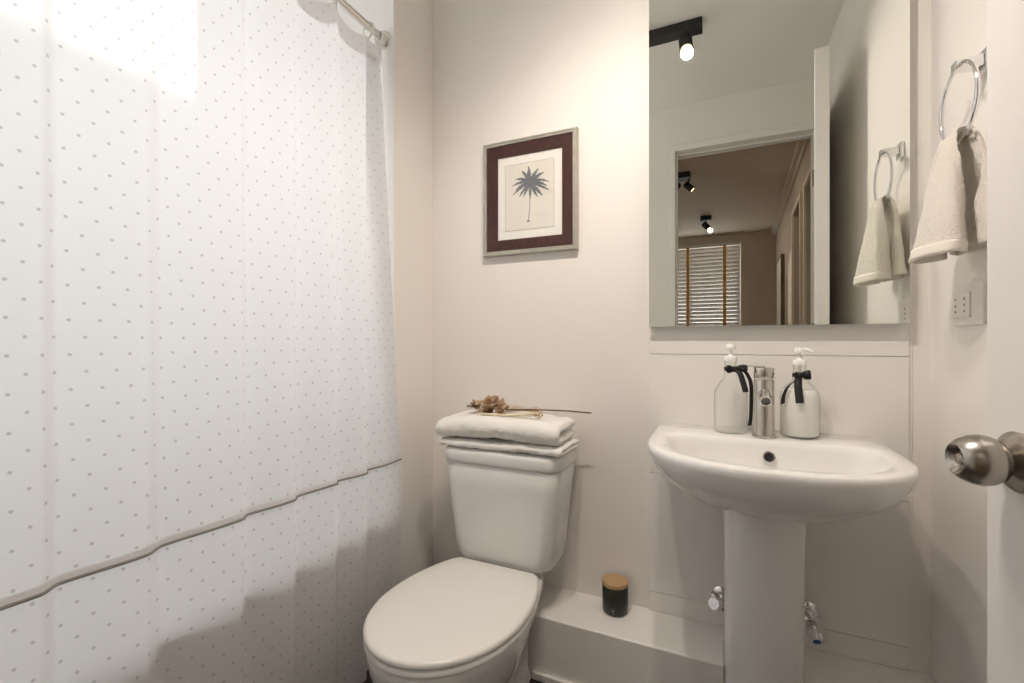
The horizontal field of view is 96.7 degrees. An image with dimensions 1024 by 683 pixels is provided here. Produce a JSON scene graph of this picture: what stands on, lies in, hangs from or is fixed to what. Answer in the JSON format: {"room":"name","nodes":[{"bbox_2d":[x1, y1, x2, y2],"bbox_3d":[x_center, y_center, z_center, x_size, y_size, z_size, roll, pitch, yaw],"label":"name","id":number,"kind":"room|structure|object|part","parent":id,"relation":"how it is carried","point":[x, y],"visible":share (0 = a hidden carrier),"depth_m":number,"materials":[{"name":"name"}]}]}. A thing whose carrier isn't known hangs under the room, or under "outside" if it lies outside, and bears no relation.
{"room":"bathroom","nodes":[
{"label":"bathroom","id":0,"kind":"room"},
{"bbox_2d":[319,0,394,341],"bbox_3d":[-0.759,-0.217,1.741,0.770,2.520,0.008,0,0,25],"label":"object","id":1,"kind":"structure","parent":0,"point":[381,13],"depth_m":1.59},
{"bbox_2d":[395,0,432,581],"bbox_3d":[-0.710,-0.217,1.849,0.770,2.520,0.229,0,0,25],"label":"wall","id":2,"kind":"structure","parent":0,"point":[413,18],"depth_m":1.68,"materials":[{"name":"paint"}]},
{"bbox_2d":[363,669,543,682],"bbox_3d":[-0.305,1.093,0.909,2.489,0.100,1.800,0,0,25],"label":"floor","id":3,"kind":"structure","parent":0,"point":[368,679],"depth_m":1.40,"materials":[{"name":"tile"}]},
{"bbox_2d":[363,445,575,682],"bbox_3d":[-0.107,0.696,1.305,0.419,0.694,0.692,0,0,25],"label":"toilet","id":4,"kind":"object","parent":3,"relation":"on","point":[459,619],"visible":0.96,"depth_m":1.31,"materials":[{"name":"white ceramic"}]},
{"bbox_3d":[-0.159,0.723,1.212,0.400,0.017,0.478,0,0,25],"label":"seat","id":5,"kind":"part","parent":4,"relation":"part of","materials":[{"name":"white plastic"}]},
{"bbox_3d":[-0.159,0.704,1.213,0.401,0.016,0.482,0,0,25],"label":"seat lid","id":6,"kind":"part","parent":4,"relation":"part of","materials":[{"name":"white plastic"}]},
{"bbox_3d":[-0.123,0.887,1.293,0.386,0.311,0.651,0,0,25],"label":"bowl","id":7,"kind":"part","parent":4,"relation":"part of","materials":[{"name":"white ceramic"}]},
{"bbox_2d":[438,436,578,456],"bbox_3d":[-0.012,0.330,1.509,0.438,0.035,0.191,0,0,25],"label":"folded towel","id":8,"kind":"object","parent":4,"relation":"on","point":[494,444],"visible":0.6,"depth_m":1.43,"materials":[{"name":"white fabric"}]},
{"bbox_2d":[435,410,575,445],"bbox_3d":[-0.025,0.276,1.513,0.439,0.079,0.205,0,0,25],"label":"folded towel","id":9,"kind":"object","parent":8,"relation":"on","point":[551,430],"visible":0.97,"depth_m":1.43,"materials":[{"name":"white fabric"}]},
{"bbox_2d":[476,410,542,417],"bbox_3d":[-0.010,0.227,1.459,0.228,0.028,0.036,0,0,25],"label":"stalk","id":10,"kind":"object","parent":9,"relation":"on","point":[533,413],"visible":1,"depth_m":1.44,"materials":[{"name":"plant"}]},
{"bbox_2d":[508,405,538,411],"bbox_3d":[0.039,0.226,1.519,0.108,0.022,0.019,0,0,25],"label":"spike","id":11,"kind":"object","parent":9,"relation":"on","point":[519,405],"visible":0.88,"depth_m":1.52,"materials":[{"name":"plant"}]},
{"bbox_2d":[466,395,591,413],"bbox_3d":[0.041,0.214,1.478,0.416,0.066,0.106,0,0,25],"label":"dried flower","id":12,"kind":"object","parent":9,"relation":"on","point":[484,405],"visible":0.99,"depth_m":1.51,"materials":[{"name":"brown plant"}]},
{"bbox_3d":[0.099,0.226,1.485,0.318,0.009,0.010,0,0,16],"label":"stem","id":13,"kind":"part","parent":12,"relation":"part of","materials":[{"name":"brown plant"}]},
{"bbox_3d":[-0.007,0.556,1.524,0.410,0.320,0.198,0,0,25],"label":"tank","id":14,"kind":"part","parent":4,"relation":"part of","materials":[{"name":"white ceramic"}]},
{"bbox_3d":[-0.007,0.371,1.523,0.419,0.046,0.212,0,0,25],"label":"tank lid","id":15,"kind":"part","parent":4,"relation":"part of","materials":[{"name":"white ceramic"}]},
{"bbox_2d":[528,584,934,682],"bbox_3d":[0.472,0.947,1.332,1.229,0.192,0.185,0,0,25],"label":"ledge","id":16,"kind":"object","parent":3,"relation":"on","point":[572,638],"visible":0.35,"depth_m":1.32,"materials":[{"name":"white paint"}]},
{"bbox_2d":[529,669,571,682],"bbox_3d":[0.212,1.032,1.342,0.749,0.022,0.012,0,0,25],"label":"baseboard","id":17,"kind":"structure","parent":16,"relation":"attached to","point":[536,675],"depth_m":1.39,"materials":[{"name":"white paint"}]},
{"bbox_2d":[602,573,627,616],"bbox_3d":[0.326,0.801,1.437,0.082,0.098,0.082,0,0,25],"label":"candle jar","id":18,"kind":"object","parent":16,"relation":"on","point":[614,586],"visible":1,"depth_m":1.41,"materials":[{"name":"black glass"}]},
{"bbox_3d":[0.326,0.761,1.437,0.082,0.018,0.082,0,0,25],"label":"lid","id":19,"kind":"part","parent":18,"relation":"part of","materials":[{"name":"brown wood"}]},
{"bbox_2d":[647,423,919,682],"bbox_3d":[0.610,0.647,1.092,0.545,0.790,0.487,0,0,25],"label":"washbasin","id":20,"kind":"object","parent":3,"relation":"on","point":[767,491],"visible":0.98,"depth_m":1.09,"materials":[{"name":"white ceramic"}]},
{"bbox_2d":[719,344,752,433],"bbox_3d":[0.614,0.130,1.261,0.098,0.244,0.076,0,0,25],"label":"soap dispenser","id":21,"kind":"object","parent":20,"relation":"on","point":[739,369],"visible":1,"depth_m":1.24,"materials":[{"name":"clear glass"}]},
{"bbox_2d":[737,365,776,438],"bbox_3d":[0.649,0.159,1.204,0.092,0.188,0.093,0,0,25],"label":"faucet","id":22,"kind":"object","parent":20,"relation":"on","point":[764,383],"visible":0.98,"depth_m":1.19,"materials":[{"name":"metal"}]},
{"bbox_3d":[0.648,0.067,1.232,0.022,0.004,0.064,0,0,-43],"label":"lever","id":23,"kind":"part","parent":22,"relation":"part of","materials":[{"name":"metal"}]},
{"bbox_3d":[0.656,0.144,1.179,0.029,0.044,0.053,0,0,25],"label":"spout","id":24,"kind":"part","parent":22,"relation":"part of","materials":[{"name":"metal"}]},
{"bbox_2d":[647,423,919,522],"bbox_3d":[0.610,0.336,1.092,0.545,0.168,0.487,0,0,25],"label":"basin","id":25,"kind":"object","parent":20,"relation":"in","point":[825,478],"depth_m":0.97,"materials":[{"name":"white ceramic"}]},
{"bbox_2d":[780,348,819,439],"bbox_3d":[0.757,0.134,1.199,0.092,0.236,0.090,0,0,25],"label":"soap dispenser","id":26,"kind":"object","parent":20,"relation":"on","point":[799,407],"visible":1,"depth_m":1.17,"materials":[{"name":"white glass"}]},
{"bbox_2d":[433,0,930,675],"bbox_3d":[0.047,-0.217,1.679,2.489,2.520,0.108,0,0,25],"label":"wall","id":27,"kind":"structure","parent":0,"point":[561,330],"depth_m":1.49,"materials":[{"name":"paint"}]},
{"bbox_2d":[483,126,578,257],"bbox_3d":[0.059,-0.517,1.609,0.358,0.411,0.022,0,0,25],"label":"picture frame","id":28,"kind":"object","parent":27,"relation":"attached to","point":[531,183],"visible":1,"depth_m":1.60,"materials":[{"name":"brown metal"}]},
{"bbox_2d":[505,158,553,231],"bbox_3d":[0.060,-0.517,1.612,0.188,0.238,0.002,0,0,25],"label":"print","id":29,"kind":"object","parent":28,"relation":"attached to","point":[529,182],"depth_m":1.61},
{"bbox_2d":[708,586,723,611],"bbox_3d":[0.604,0.756,1.311,0.071,0.065,0.098,0,0,25],"label":"valve","id":30,"kind":"object","parent":27,"relation":"attached to","point":[716,601],"visible":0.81,"depth_m":1.29,"materials":[{"name":"silver metal"}]},
{"bbox_3d":[0.581,0.744,1.293,0.043,0.042,0.038,0,0,-34],"label":"handle","id":31,"kind":"part","parent":30,"relation":"part of","materials":[{"name":"silver metal"}]},
{"bbox_2d":[649,0,909,326],"bbox_3d":[0.722,-0.587,1.295,0.638,1.082,0.026,0,0,25],"label":"wall mirror","id":32,"kind":"object","parent":27,"relation":"attached to","point":[779,130],"visible":1,"depth_m":1.27,"materials":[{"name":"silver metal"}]},
{"bbox_2d":[805,601,824,644],"bbox_3d":[0.801,0.758,1.220,0.064,0.071,0.098,0,0,25],"label":"valve","id":33,"kind":"object","parent":27,"relation":"attached to","point":[812,612],"visible":0.88,"depth_m":1.21,"materials":[{"name":"silver metal"}]},
{"bbox_3d":[0.795,0.773,1.193,0.040,0.042,0.044,0,0,25],"label":"handle","id":34,"kind":"part","parent":33,"relation":"part of","materials":[{"name":"silver metal"}]},
{"bbox_2d":[908,242,911,670],"bbox_3d":[1.029,0.296,1.176,0.008,1.108,0.004,0,0,25],"label":"trim","id":35,"kind":"structure","parent":27,"relation":"attached to","point":[910,323],"depth_m":1.18,"materials":[{"name":"white paint"}]},
{"bbox_2d":[908,124,986,263],"bbox_3d":[0.902,-0.302,0.939,0.120,0.260,0.196,0,0,25],"label":"hand towel","id":36,"kind":"object","parent":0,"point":[953,220],"visible":0.93,"depth_m":0.91,"materials":[{"name":"white fabric"}]},
{"bbox_2d":[931,0,986,682],"bbox_3d":[0.782,-0.217,0.415,0.100,2.520,1.594,0,0,25],"label":"wall","id":37,"kind":"structure","parent":0,"point":[958,27],"depth_m":1.04,"materials":[{"name":"paint"}]},
{"bbox_2d":[939,46,986,144],"bbox_3d":[0.931,-0.494,0.924,0.054,0.182,0.164,0,0,25],"label":"towel ring","id":38,"kind":"object","parent":37,"relation":"attached to","point":[977,64],"visible":0.88,"depth_m":0.91,"materials":[{"name":"silver metal"}]},
{"bbox_3d":[0.926,-0.564,0.926,0.044,0.024,0.028,0,0,25],"label":"arm","id":39,"kind":"part","parent":38,"relation":"part of","materials":[{"name":"silver metal"}]},
{"bbox_3d":[0.951,-0.564,0.915,0.010,0.044,0.040,0,0,25],"label":"wall plate","id":40,"kind":"part","parent":38,"relation":"part of","materials":[{"name":"silver metal"}]},
{"bbox_2d":[952,281,986,325],"bbox_3d":[0.975,-0.079,0.971,0.013,0.087,0.123,0,0,25],"label":"power outlet","id":41,"kind":"object","parent":37,"relation":"attached to","point":[969,302],"visible":0.98,"depth_m":0.96,"materials":[{"name":"plastic"}]},
{"bbox_2d":[952,291,970,318],"bbox_3d":[0.980,-0.079,0.992,0.004,0.054,0.075,0,0,25],"label":"socket","id":42,"kind":"object","parent":41,"relation":"attached to","point":[961,300],"depth_m":0.99,"materials":[{"name":"plastic"}]},
{"bbox_2d":[945,0,1023,682],"bbox_3d":[0.517,-0.051,0.182,0.116,2.163,0.924,0,0,16],"label":"door","id":43,"kind":"structure","parent":37,"relation":"in","point":[995,460],"depth_m":0.59,"materials":[{"name":"white paint"}]},
{"bbox_3d":[0.597,0.151,0.580,0.056,0.064,0.064,0,0,16],"label":"knob","id":44,"kind":"part","parent":43,"relation":"part of","materials":[{"name":"silver metal"}]},
{"bbox_3d":[-0.611,-0.218,0.121,2.389,2.520,0.100,0,0,25],"label":"wall","id":45,"kind":"structure","parent":0,"visible":0},
{"bbox_2d":[0,0,401,682],"bbox_3d":[-0.692,0.000,0.956,0.116,2.061,1.344,0,0,25],"label":"shower curtain","id":46,"kind":"object","parent":45,"relation":"attached to","point":[200,444],"visible":0.98,"depth_m":0.96,"materials":[{"name":"white fabric"}]},
{"bbox_2d":[333,0,390,49],"bbox_3d":[-0.731,-1.054,0.978,0.062,0.062,1.357,0,0,25],"label":"shower rod","id":47,"kind":"object","parent":45,"relation":"attached to","point":[343,4],"visible":0.88,"depth_m":1.50,"materials":[{"name":"silver metal"}]},
{"bbox_2d":[362,21,373,39],"bbox_3d":[-0.481,-1.044,1.525,0.048,0.060,0.012,0,0,25],"label":"curtain ring","id":48,"kind":"object","parent":47,"relation":"hanging from","point":[371,22],"visible":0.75,"depth_m":1.52,"materials":[{"name":"white plastic"}]},
{"bbox_2d":[374,30,383,47],"bbox_3d":[-0.460,-1.044,1.570,0.048,0.060,0.012,0,0,39],"label":"curtain ring","id":49,"kind":"object","parent":47,"relation":"hanging from","point":[381,31],"visible":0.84,"depth_m":1.56,"materials":[{"name":"white plastic"}]}
]}

